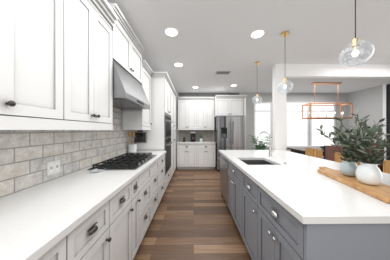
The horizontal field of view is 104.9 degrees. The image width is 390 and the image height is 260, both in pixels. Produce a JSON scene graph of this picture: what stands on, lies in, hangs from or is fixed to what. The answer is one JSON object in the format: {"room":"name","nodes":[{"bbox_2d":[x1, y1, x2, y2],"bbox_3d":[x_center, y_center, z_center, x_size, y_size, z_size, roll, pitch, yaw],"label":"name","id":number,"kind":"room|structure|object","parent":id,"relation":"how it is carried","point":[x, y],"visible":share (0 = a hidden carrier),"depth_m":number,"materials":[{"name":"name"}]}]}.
{"room":"kitchen","nodes":[
{"label":"kitchen","id":0,"kind":"room"},
{"bbox_2d":[1,166,89,197],"bbox_3d":[-1.288,-0.030,1.372,0.152,2.740,8.770,0,0,-1],"label":"wall","id":1,"kind":"structure","parent":0,"point":[41,183],"depth_m":1.17,"materials":[{"name":"grey tile"}]},
{"bbox_2d":[0,0,75,129],"bbox_3d":[-1.027,-0.541,0.648,0.353,1.082,0.772,0,0,-1],"label":"upper cabinet","id":2,"kind":"object","parent":1,"relation":"attached to","point":[56,64],"depth_m":0.82,"materials":[{"name":"white wood"}]},
{"bbox_2d":[0,107,133,197],"bbox_3d":[-1.211,0.029,1.312,0.001,0.779,3.447,0,0,-1],"label":"backsplash","id":3,"kind":"structure","parent":1,"relation":"attached to","point":[26,156],"depth_m":1.26,"materials":[{"name":"tile"}]},
{"bbox_2d":[47,160,59,175],"bbox_3d":[-1.205,0.320,1.283,0.007,0.110,0.120,0,0,-1],"label":"electrical outlet","id":4,"kind":"object","parent":3,"relation":"attached to","point":[53,167],"visible":1,"depth_m":1.28,"materials":[{"name":"white plastic"}]},
{"bbox_2d":[76,0,112,129],"bbox_3d":[-1.033,-0.541,1.243,0.353,1.082,0.650,0,0,-1],"label":"upper cabinet","id":5,"kind":"object","parent":1,"relation":"attached to","point":[94,33],"depth_m":1.27,"materials":[{"name":"white wood"}]},
{"bbox_2d":[109,3,143,83],"bbox_3d":[-1.025,-1.040,2.020,0.384,0.590,0.895,0,0,-1],"label":"upper cabinet","id":6,"kind":"object","parent":1,"relation":"attached to","point":[128,49],"visible":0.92,"depth_m":1.89,"materials":[{"name":"white wood"}]},
{"bbox_2d":[113,60,149,108],"bbox_3d":[-0.975,-0.538,2.021,0.484,0.403,0.891,0,0,-1],"label":"range hood","id":7,"kind":"object","parent":1,"relation":"attached to","point":[128,91],"visible":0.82,"depth_m":1.79,"materials":[{"name":"silver metal"}]},
{"bbox_2d":[121,60,152,129],"bbox_3d":[-1.028,-0.580,2.724,0.392,1.160,0.502,0,0,-1],"label":"upper cabinet","id":8,"kind":"object","parent":1,"relation":"attached to","point":[135,119],"visible":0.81,"depth_m":2.48,"materials":[{"name":"white wood"}]},
{"bbox_2d":[134,130,146,142],"bbox_3d":[-1.059,0.129,2.909,0.260,0.253,0.042,0,0,-1],"label":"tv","id":9,"kind":"object","parent":8,"relation":"attached to","point":[141,137],"visible":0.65,"depth_m":2.89,"materials":[{"name":"black metal"}]},
{"bbox_2d":[133,166,251,259],"bbox_3d":[2.315,1.370,1.483,7.660,0.060,8.920,0,0,-1],"label":"floor","id":10,"kind":"structure","parent":0,"point":[192,219],"depth_m":2.10,"materials":[{"name":"brown wood"}]},
{"bbox_2d":[40,223,83,259],"bbox_3d":[-0.889,0.900,0.334,0.622,0.880,0.803,0,0,-1],"label":"base cabinet","id":11,"kind":"object","parent":10,"relation":"on","point":[72,248],"depth_m":0.71,"materials":[{"name":"white wood"}]},
{"bbox_2d":[84,199,115,259],"bbox_3d":[-0.895,0.900,0.849,0.622,0.880,0.459,0,0,-1],"label":"base cabinet","id":12,"kind":"object","parent":10,"relation":"on","point":[99,231],"depth_m":0.95,"materials":[{"name":"white wood"}]},
{"bbox_2d":[0,151,165,259],"bbox_3d":[-0.887,0.440,1.315,0.647,0.040,3.448,0,0,-1],"label":"countertop","id":13,"kind":"structure","parent":12,"relation":"on","point":[33,219],"depth_m":0.82,"materials":[{"name":"white stone"}]},
{"bbox_2d":[91,168,105,171],"bbox_3d":[-0.985,0.411,1.530,0.116,0.015,0.163,0,0,-1],"label":"spoon rest","id":14,"kind":"object","parent":13,"relation":"on","point":[96,170],"visible":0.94,"depth_m":1.52,"materials":[{"name":"white ceramic"}]},
{"bbox_2d":[88,153,156,169],"bbox_3d":[-0.875,0.394,2.021,0.500,0.050,0.910,0,0,-1],"label":"cooktop","id":15,"kind":"object","parent":13,"relation":"in","point":[130,161],"visible":1,"depth_m":1.79,"materials":[{"name":"black metal"}]},
{"bbox_2d":[128,131,137,152],"bbox_3d":[-1.125,0.218,2.709,0.148,0.400,0.144,0,0,-1],"label":"utensil crock","id":16,"kind":"object","parent":13,"relation":"on","point":[132,148],"visible":0.96,"depth_m":2.67,"materials":[{"name":"white ceramic"}]},
{"bbox_2d":[116,179,135,259],"bbox_3d":[-0.898,0.900,1.205,0.622,0.880,0.484,0,0,-1],"label":"base cabinet","id":17,"kind":"object","parent":10,"relation":"on","point":[126,201],"depth_m":1.31,"materials":[{"name":"white wood"}]},
{"bbox_2d":[136,175,139,251],"bbox_3d":[-0.901,0.900,1.452,0.622,0.880,0.238,0,0,-1],"label":"base cabinet","id":18,"kind":"object","parent":10,"relation":"on","point":[137,176],"depth_m":1.54,"materials":[{"name":"white wood"}]},
{"bbox_2d":[140,167,151,243],"bbox_3d":[-0.904,0.900,1.768,0.622,0.880,0.505,0,0,-1],"label":"base cabinet","id":19,"kind":"object","parent":10,"relation":"on","point":[146,179],"depth_m":1.80,"materials":[{"name":"white wood"}]},
{"bbox_2d":[134,76,173,189],"bbox_3d":[-0.917,0.127,3.471,0.631,2.425,0.855,0,0,-1],"label":"tall cabinet","id":20,"kind":"object","parent":10,"relation":"on","point":[161,134],"depth_m":3.05,"materials":[{"name":"white wood"}]},
{"bbox_2d":[152,159,159,217],"bbox_3d":[-0.909,0.900,2.245,0.622,0.880,0.450,0,0,-1],"label":"base cabinet","id":21,"kind":"object","parent":10,"relation":"on","point":[155,166],"depth_m":2.30,"materials":[{"name":"white wood"}]},
{"bbox_2d":[160,155,164,200],"bbox_3d":[-0.914,0.900,2.754,0.622,0.880,0.568,0,0,-1],"label":"base cabinet","id":22,"kind":"object","parent":10,"relation":"on","point":[162,157],"depth_m":2.78,"materials":[{"name":"white wood"}]},
{"bbox_2d":[174,96,176,170],"bbox_3d":[-0.926,0.127,4.407,0.631,2.425,1.129,0,0,-1],"label":"tall cabinet","id":23,"kind":"object","parent":10,"relation":"on","point":[174,96],"depth_m":4.60,"materials":[{"name":"white wood"}]},
{"bbox_2d":[177,145,196,168],"bbox_3d":[-0.252,0.900,5.319,0.703,0.880,0.592,0,0,-1],"label":"base cabinet","id":24,"kind":"object","parent":10,"relation":"on","point":[196,155],"depth_m":5.03,"materials":[{"name":"white wood"}]},
{"bbox_2d":[177,141,215,144],"bbox_3d":[0.042,0.440,5.309,1.290,0.040,0.617,0,0,-1],"label":"countertop","id":25,"kind":"structure","parent":24,"relation":"on","point":[180,142],"depth_m":5.03,"materials":[{"name":"white stone"}]},
{"bbox_2d":[190,132,194,141],"bbox_3d":[-0.074,0.238,5.429,0.180,0.360,0.220,0,0,-1],"label":"coffee maker","id":26,"kind":"object","parent":25,"relation":"on","point":[192,136],"visible":1,"depth_m":5.45,"materials":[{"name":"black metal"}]},
{"bbox_2d":[197,145,214,168],"bbox_3d":[0.335,0.900,5.325,0.703,0.880,0.592,0,0,-1],"label":"base cabinet","id":27,"kind":"object","parent":10,"relation":"on","point":[205,153],"depth_m":5.04,"materials":[{"name":"white wood"}]},
{"bbox_2d":[214,116,244,170],"bbox_3d":[1.168,0.450,5.200,0.900,1.780,0.818,0,0,-1],"label":"fridge","id":28,"kind":"object","parent":10,"relation":"on","point":[229,132],"visible":0.65,"depth_m":4.85,"materials":[{"name":"silver metal"}]},
{"bbox_2d":[244,98,245,149],"bbox_3d":[1.649,0.140,5.275,0.037,2.400,0.717,0,0,-1],"label":"panel","id":29,"kind":"object","parent":10,"relation":"on","point":[245,119],"visible":0.21,"depth_m":4.92,"materials":[{"name":"white wood"}]},
{"bbox_2d":[248,135,271,149],"bbox_3d":[2.190,0.748,4.960,0.848,1.184,0.906,0,0,-1],"label":"palm","id":30,"kind":"object","parent":10,"relation":"on","point":[261,145],"visible":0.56,"depth_m":4.93,"materials":[{"name":"green plant"}]},
{"bbox_2d":[272,64,285,150],"bbox_3d":[1.820,-0.029,3.238,0.235,2.739,0.120,0,0,-1],"label":"column","id":31,"kind":"structure","parent":10,"relation":"on","point":[278,114],"depth_m":3.18,"materials":[{"name":"white paint"}]},
{"bbox_2d":[218,154,389,259],"bbox_3d":[1.139,0.898,1.947,1.324,0.884,2.410,0,0,-1],"label":"kitchen island","id":32,"kind":"object","parent":10,"relation":"on","point":[268,231],"depth_m":0.95,"materials":[{"name":"grey wood"}]},
{"bbox_2d":[219,150,309,157],"bbox_3d":[1.178,0.438,2.727,1.350,0.035,0.870,0,0,-1],"label":"island countertop","id":33,"kind":"structure","parent":32,"relation":"on","point":[229,153],"depth_m":2.57,"materials":[{"name":"white stone"}]},
{"bbox_2d":[256,131,275,155],"bbox_3d":[1.124,0.219,2.398,0.305,0.400,0.087,0,0,-1],"label":"faucet","id":34,"kind":"object","parent":33,"relation":"on","point":[270,149],"visible":1,"depth_m":2.39,"materials":[{"name":"silver metal"}]},
{"bbox_2d":[266,158,340,165],"bbox_3d":[1.455,0.438,2.055,0.810,0.035,0.480,0,0,-1],"label":"island countertop","id":35,"kind":"structure","parent":32,"relation":"on","point":[277,161],"depth_m":1.94,"materials":[{"name":"white stone"}]},
{"bbox_2d":[238,166,389,221],"bbox_3d":[1.192,0.438,1.272,1.350,0.035,1.080,0,0,-1],"label":"island countertop","id":36,"kind":"structure","parent":32,"relation":"on","point":[310,194],"depth_m":0.96,"materials":[{"name":"white stone"}]},
{"bbox_2d":[317,167,389,202],"bbox_3d":[1.279,0.403,1.212,0.230,0.032,0.780,0,0,11],"label":"serving board","id":37,"kind":"object","parent":36,"relation":"on","point":[381,191],"visible":0.88,"depth_m":1.05,"materials":[{"name":"brown wood"}]},
{"bbox_2d":[316,115,386,176],"bbox_3d":[1.297,0.135,1.273,0.447,0.503,0.446,0,0,-1],"label":"vase","id":38,"kind":"object","parent":37,"relation":"on","point":[349,166],"visible":0.65,"depth_m":1.25,"materials":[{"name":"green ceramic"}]},
{"bbox_2d":[329,107,389,184],"bbox_3d":[1.251,0.107,1.070,0.456,0.561,0.484,0,0,-1],"label":"vase","id":39,"kind":"object","parent":37,"relation":"on","point":[368,171],"visible":1,"depth_m":1.05,"materials":[{"name":"white ceramic"}]},
{"bbox_2d":[305,148,322,158],"bbox_3d":[2.122,0.854,2.921,0.493,0.975,0.472,0,0,-1],"label":"bar stool","id":40,"kind":"object","parent":10,"relation":"on","point":[317,153],"visible":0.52,"depth_m":2.94,"materials":[{"name":"brown wood"}]},
{"bbox_2d":[287,148,359,155],"bbox_3d":[3.905,0.958,4.469,1.800,0.765,0.900,0,0,-1],"label":"dining table","id":41,"kind":"object","parent":10,"relation":"on","point":[299,150],"visible":0.12,"depth_m":4.44,"materials":[{"name":"brown wood"}]},
{"bbox_2d":[324,145,344,160],"bbox_3d":[3.411,0.860,3.894,0.480,0.960,0.480,0,0,-1],"label":"dining chair","id":42,"kind":"object","parent":10,"relation":"on","point":[329,155],"visible":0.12,"depth_m":3.66,"materials":[{"name":"brown wood"}]},
{"bbox_2d":[335,152,359,165],"bbox_3d":[2.129,0.854,2.271,0.493,0.975,0.472,0,0,-1],"label":"bar stool","id":43,"kind":"object","parent":10,"relation":"on","point":[337,159],"visible":0.1,"depth_m":2.42,"materials":[{"name":"brown wood"}]},
{"bbox_2d":[362,145,382,171],"bbox_3d":[4.361,0.860,3.904,0.480,0.960,0.480,0,0,-1],"label":"dining chair","id":44,"kind":"object","parent":10,"relation":"on","point":[378,165],"visible":0.06,"depth_m":3.67,"materials":[{"name":"brown wood"}]},
{"bbox_2d":[383,160,389,173],"bbox_3d":[2.135,0.854,1.641,0.493,0.975,0.472,0,0,-1],"label":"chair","id":45,"kind":"object","parent":10,"relation":"on","point":[386,167],"visible":0.12,"depth_m":1.81,"materials":[{"name":"brown wood"}]},
{"bbox_2d":[107,0,389,92],"bbox_3d":[2.315,-1.440,1.483,7.660,0.080,8.920,0,0,-1],"label":"ceiling","id":46,"kind":"structure","parent":0,"point":[208,41],"depth_m":2.32,"materials":[{"name":"grey paint"}]},
{"bbox_2d":[164,27,178,36],"bbox_3d":[-0.335,-1.395,2.140,0.200,0.007,0.200,0,0,-1],"label":"recessed light","id":47,"kind":"object","parent":46,"relation":"in","point":[171,31],"visible":1,"depth_m":2.12,"materials":[{"name":"white plastic"}]},
{"bbox_2d":[174,63,182,66],"bbox_3d":[-0.352,-1.395,3.213,0.200,0.007,0.200,0,0,-1],"label":"recessed light","id":48,"kind":"object","parent":46,"relation":"in","point":[178,64],"visible":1,"depth_m":3.19,"materials":[{"name":"white"}]},
{"bbox_2d":[216,71,230,73],"bbox_3d":[0.681,-1.395,3.659,0.340,0.008,0.180,0,0,-1],"label":"ceiling vent","id":49,"kind":"object","parent":46,"relation":"in","point":[222,72],"visible":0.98,"depth_m":3.63,"materials":[{"name":"grey metal"}]},
{"bbox_2d":[252,62,261,104],"bbox_3d":[1.289,-0.961,3.113,0.200,0.876,0.200,0,0,-1],"label":"pendant light","id":50,"kind":"object","parent":46,"relation":"hanging from","point":[257,95],"visible":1,"depth_m":3.10,"materials":[{"name":"clear glass"}]},
{"bbox_2d":[250,29,264,37],"bbox_3d":[0.911,-1.395,2.185,0.200,0.007,0.200,0,0,-1],"label":"recessed light","id":51,"kind":"object","parent":46,"relation":"in","point":[259,33],"visible":1,"depth_m":2.17,"materials":[{"name":"white"}]},
{"bbox_2d":[277,31,292,93],"bbox_3d":[1.298,-0.961,2.163,0.200,0.876,0.200,0,0,-1],"label":"pendant light","id":52,"kind":"object","parent":46,"relation":"hanging from","point":[284,34],"visible":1,"depth_m":2.15,"materials":[{"name":"clear glass"}]},
{"bbox_2d":[302,82,352,118],"bbox_3d":[3.906,-0.867,4.459,1.232,1.065,0.352,0,0,-1],"label":"chandelier","id":53,"kind":"object","parent":46,"relation":"hanging from","point":[326,117],"visible":0.92,"depth_m":4.42,"materials":[{"name":"orange metal"}]},
{"bbox_2d":[286,64,389,78],"bbox_3d":[3.883,-1.270,3.259,3.886,0.259,0.120,0,0,-1],"label":"beam","id":54,"kind":"structure","parent":46,"relation":"attached to","point":[379,71],"depth_m":3.19,"materials":[{"name":"white paint"}]},
{"bbox_2d":[338,0,373,66],"bbox_3d":[1.308,-0.961,1.223,0.200,0.876,0.200,0,0,-1],"label":"pendant light","id":55,"kind":"object","parent":46,"relation":"hanging from","point":[355,45],"visible":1,"depth_m":1.21,"materials":[{"name":"clear glass"}]},
{"bbox_2d":[176,93,347,165],"bbox_3d":[2.348,-0.030,5.718,7.210,2.740,0.152,0,0,-1],"label":"wall","id":56,"kind":"structure","parent":0,"point":[319,97],"depth_m":5.65,"materials":[{"name":"grey paint"}]},
{"bbox_2d":[179,130,212,140],"bbox_3d":[0.039,0.210,5.619,1.290,0.417,0.001,0,0,-1],"label":"backsplash","id":57,"kind":"structure","parent":56,"relation":"attached to","point":[207,135],"depth_m":5.62,"materials":[{"name":"tile"}]},
{"bbox_2d":[178,97,214,129],"bbox_3d":[0.041,-0.580,5.434,1.290,1.160,0.367,0,0,-1],"label":"upper cabinet","id":58,"kind":"object","parent":56,"relation":"attached to","point":[195,113],"visible":1,"depth_m":5.29,"materials":[{"name":"white wood"}]},
{"bbox_2d":[214,95,246,117],"bbox_3d":[1.209,-0.810,5.301,1.037,0.700,0.657,0,0,-1],"label":"upper cabinet","id":59,"kind":"object","parent":56,"relation":"attached to","point":[228,105],"visible":1,"depth_m":5.02,"materials":[{"name":"white wood"}]},
{"bbox_2d":[253,102,271,146],"bbox_3d":[2.544,-0.200,5.614,0.720,1.700,0.060,0,0,-1],"label":"window","id":60,"kind":"structure","parent":56,"relation":"in","point":[262,116],"depth_m":5.64,"materials":[{"name":"white glass"}]},
{"bbox_2d":[286,102,309,146],"bbox_3d":[3.834,-0.200,5.627,0.940,1.700,0.060,0,0,-1],"label":"window","id":61,"kind":"structure","parent":56,"relation":"in","point":[297,130],"depth_m":5.65,"materials":[{"name":"white glass"}]},
{"bbox_2d":[310,102,334,146],"bbox_3d":[4.804,-0.200,5.636,1.000,1.700,0.060,0,0,-1],"label":"window","id":62,"kind":"structure","parent":56,"relation":"in","point":[317,139],"depth_m":5.66,"materials":[{"name":"white glass"}]},
{"bbox_2d":[348,84,389,168],"bbox_3d":[5.917,-0.030,1.369,0.160,2.740,8.620,0,0,-1],"label":"wall","id":63,"kind":"structure","parent":0,"point":[373,103],"depth_m":4.88,"materials":[{"name":"grey paint"}]}
]}

